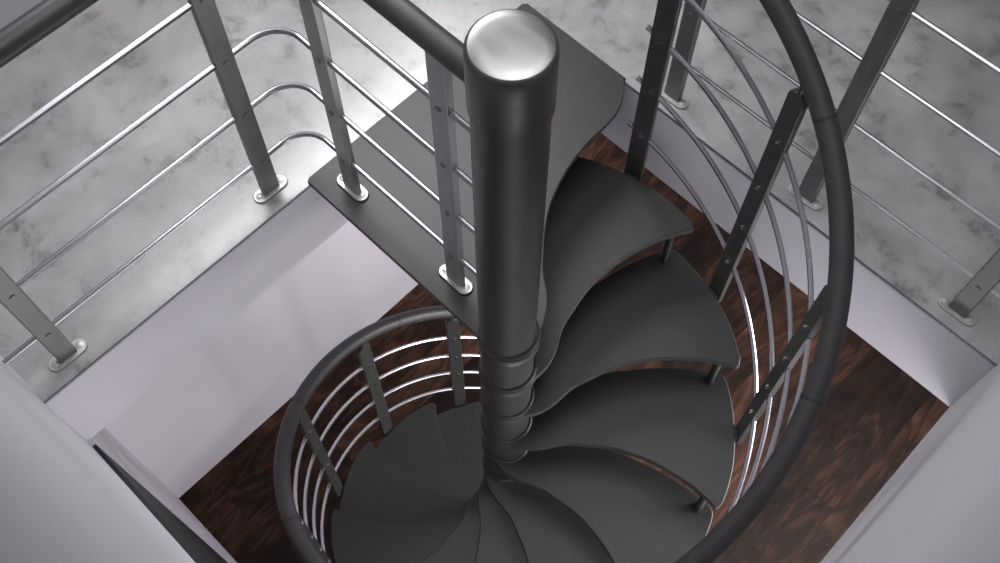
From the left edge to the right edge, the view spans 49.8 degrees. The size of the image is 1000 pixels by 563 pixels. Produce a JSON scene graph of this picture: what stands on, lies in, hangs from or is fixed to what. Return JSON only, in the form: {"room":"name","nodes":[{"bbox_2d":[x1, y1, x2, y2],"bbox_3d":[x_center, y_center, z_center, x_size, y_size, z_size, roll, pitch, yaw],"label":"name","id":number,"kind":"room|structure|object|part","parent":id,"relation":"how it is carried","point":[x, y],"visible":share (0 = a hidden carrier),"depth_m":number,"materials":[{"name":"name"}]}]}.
{"room":"spiral staircase","nodes":[
{"label":"spiral staircase","id":0,"kind":"room"},
{"bbox_2d":[0,0,42,28],"bbox_3d":[-0.835,-1.835,2.239,0.120,3.110,2.886,41,71,18],"label":"wall","id":1,"kind":"structure","parent":0,"point":[10,10],"depth_m":3.02,"materials":[{"name":"white paint"}]},
{"bbox_2d":[0,354,236,562],"bbox_3d":[-0.928,0.534,2.490,2.971,5.630,0.162,41,71,18],"label":"wall","id":2,"kind":"structure","parent":0,"point":[61,501],"depth_m":1.69,"materials":[{"name":"white paint"}]},
{"bbox_2d":[43,185,309,403],"bbox_3d":[-0.510,-0.251,2.857,0.003,0.005,1.686,41,71,18],"label":"trim","id":3,"kind":"structure","parent":2,"relation":"attached to","point":[308,186],"depth_m":2.71,"materials":[{"name":"metal"}]},
{"bbox_2d":[105,221,417,497],"bbox_3d":[-0.163,-0.892,4.912,0.150,2.520,4.286,41,71,18],"label":"wall","id":4,"kind":"structure","parent":0,"point":[184,425],"depth_m":5.01,"materials":[{"name":"white paint"}]},
{"bbox_2d":[0,0,999,403],"bbox_3d":[0.127,-0.444,2.957,2.571,0.014,2.886,41,71,18],"label":"floor","id":5,"kind":"structure","parent":0,"point":[931,66],"depth_m":2.94,"materials":[{"name":"concrete"}]},
{"bbox_2d":[0,0,475,371],"bbox_3d":[-0.584,-0.067,2.216,0.690,0.988,0.944,41,71,18],"label":"guardrail","id":6,"kind":"object","parent":5,"relation":"on","point":[443,50],"visible":0.99,"depth_m":2.31,"materials":[{"name":"grey metal"}]},
{"bbox_3d":[-1.059,-0.021,2.226,0.020,0.922,0.050,41,71,18],"label":"post","id":7,"kind":"part","parent":6,"relation":"part of","materials":[{"name":"grey metal"}]},
{"bbox_3d":[-1.060,0.180,2.641,0.042,0.007,0.106,41,71,18],"label":"plate","id":8,"kind":"part","parent":6,"relation":"part of","materials":[{"name":"silver metal"}]},
{"bbox_3d":[-0.585,-0.269,1.805,0.686,0.072,0.944,41,71,18],"label":"handrail","id":9,"kind":"part","parent":6,"relation":"part of","materials":[{"name":"metal"}]},
{"bbox_3d":[-0.606,-0.446,2.433,0.020,0.922,0.050,41,71,18],"label":"post","id":10,"kind":"part","parent":6,"relation":"part of","materials":[{"name":"grey metal"}]},
{"bbox_3d":[-0.584,-0.172,1.970,0.671,0.033,0.925,41,71,18],"label":"rod","id":11,"kind":"part","parent":6,"relation":"part of","materials":[{"name":"grey metal"}]},
{"bbox_3d":[-0.584,-0.085,2.149,0.671,0.033,0.925,41,71,18],"label":"rod","id":12,"kind":"part","parent":6,"relation":"part of","materials":[{"name":"grey metal"}]},
{"bbox_3d":[-0.585,0.093,2.515,0.671,0.033,0.925,41,71,18],"label":"rod","id":13,"kind":"part","parent":6,"relation":"part of","materials":[{"name":"grey metal"}]},
{"bbox_3d":[-0.584,0.002,2.329,0.671,0.033,0.925,41,71,18],"label":"rod","id":14,"kind":"part","parent":6,"relation":"part of","materials":[{"name":"grey metal"}]},
{"bbox_3d":[-0.607,-0.245,2.848,0.042,0.007,0.106,41,71,18],"label":"plate","id":15,"kind":"part","parent":6,"relation":"part of","materials":[{"name":"silver metal"}]},
{"bbox_3d":[-0.386,-0.449,2.415,0.050,0.922,0.020,41,71,18],"label":"post","id":16,"kind":"part","parent":6,"relation":"part of","materials":[{"name":"metal"}]},
{"bbox_3d":[-0.387,-0.247,2.829,0.106,0.007,0.042,41,71,18],"label":"plate","id":17,"kind":"part","parent":6,"relation":"part of","materials":[{"name":"metal"}]},
{"bbox_3d":[-0.111,-0.207,2.298,0.050,0.922,0.020,41,71,18],"label":"post","id":18,"kind":"part","parent":6,"relation":"part of","materials":[{"name":"metal"}]},
{"bbox_3d":[-0.111,-0.006,2.713,0.106,0.007,0.042,41,71,18],"label":"plate","id":19,"kind":"part","parent":6,"relation":"part of","materials":[{"name":"metal"}]},
{"bbox_2d":[661,0,999,325],"bbox_3d":[0.848,-0.400,2.390,1.138,0.971,0.052,41,71,18],"label":"guardrail","id":20,"kind":"object","parent":5,"relation":"on","point":[898,13],"visible":0.85,"depth_m":2.51,"materials":[{"name":"grey metal"}]},
{"bbox_3d":[0.478,-0.513,2.980,0.106,0.007,0.042,41,71,18],"label":"plate","id":21,"kind":"part","parent":20,"relation":"part of","materials":[{"name":"silver metal"}]},
{"bbox_3d":[0.479,-0.715,2.566,0.050,0.922,0.020,41,71,18],"label":"post","id":22,"kind":"part","parent":20,"relation":"part of","materials":[{"name":"grey metal"}]},
{"bbox_3d":[0.807,-0.225,2.841,0.106,0.007,0.042,41,71,18],"label":"plate","id":23,"kind":"part","parent":20,"relation":"part of","materials":[{"name":"silver metal"}]},
{"bbox_3d":[0.855,-0.340,2.498,1.120,0.011,0.011,41,71,18],"label":"rod","id":24,"kind":"part","parent":20,"relation":"part of","materials":[{"name":"metal"}]},
{"bbox_3d":[0.807,-0.426,2.426,0.050,0.922,0.020,41,71,18],"label":"post","id":25,"kind":"part","parent":20,"relation":"part of","materials":[{"name":"grey metal"}]},
{"bbox_3d":[0.855,-0.427,2.320,1.120,0.011,0.011,41,71,18],"label":"rod","id":26,"kind":"part","parent":20,"relation":"part of","materials":[{"name":"metal"}]},
{"bbox_3d":[0.855,-0.512,2.145,1.120,0.011,0.011,41,71,18],"label":"rod","id":27,"kind":"part","parent":20,"relation":"part of","materials":[{"name":"metal"}]},
{"bbox_3d":[1.146,0.072,2.697,0.106,0.007,0.042,41,71,18],"label":"plate","id":28,"kind":"part","parent":20,"relation":"part of","materials":[{"name":"silver metal"}]},
{"bbox_3d":[1.146,-0.129,2.283,0.050,0.922,0.020,41,71,18],"label":"post","id":29,"kind":"part","parent":20,"relation":"part of","materials":[{"name":"grey metal"}]},
{"bbox_2d":[46,86,993,440],"bbox_3d":[0.127,-0.376,3.097,2.571,0.296,2.886,41,71,18],"label":"floor slab edge","id":30,"kind":"structure","parent":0,"point":[909,338],"depth_m":2.89,"materials":[{"name":"white paint"}]},
{"bbox_2d":[179,133,948,562],"bbox_3d":[1.215,0.890,5.506,4.002,0.100,4.586,41,71,18],"label":"floor","id":31,"kind":"structure","parent":0,"point":[873,415],"depth_m":5.52,"materials":[{"name":"brown wood"}]},
{"bbox_2d":[274,0,854,562],"bbox_3d":[0.041,0.483,3.438,1.442,3.972,1.499,41,71,18],"label":"spiral staircase","id":32,"kind":"structure","parent":31,"relation":"on","point":[530,471],"depth_m":3.05,"materials":[{"name":"grey metal"}]},
{"bbox_3d":[0.020,0.662,3.759,1.418,2.470,1.418,41,71,18],"label":"rod","id":33,"kind":"part","parent":32,"relation":"part of","materials":[{"name":"metal"}]},
{"bbox_3d":[0.021,0.575,3.579,1.418,2.470,1.418,41,71,18],"label":"rod","id":34,"kind":"part","parent":32,"relation":"part of","materials":[{"name":"metal"}]},
{"bbox_2d":[820,362,999,562],"bbox_3d":[1.104,-0.136,1.418,0.150,3.110,2.886,41,71,18],"label":"wall","id":35,"kind":"structure","parent":0,"point":[942,504],"depth_m":1.88,"materials":[{"name":"white paint"}]},
{"bbox_2d":[624,82,996,365],"bbox_3d":[0.647,-0.294,2.880,1.591,0.005,0.003,41,71,18],"label":"trim","id":36,"kind":"structure","parent":35,"relation":"attached to","point":[627,84],"depth_m":2.76,"materials":[{"name":"metal"}]},
{"bbox_3d":[0.272,2.262,3.382,2.040,2.520,0.150,41,71,18],"label":"wall","id":37,"kind":"structure","parent":0,"visible":0},
{"bbox_2d":[92,444,227,562],"bbox_3d":[-0.756,1.290,3.852,0.940,2.520,0.079,41,71,18],"label":"door","id":38,"kind":"structure","parent":37,"relation":"in","point":[195,547],"depth_m":2.95,"materials":[{"name":"grey paint"}]}
]}

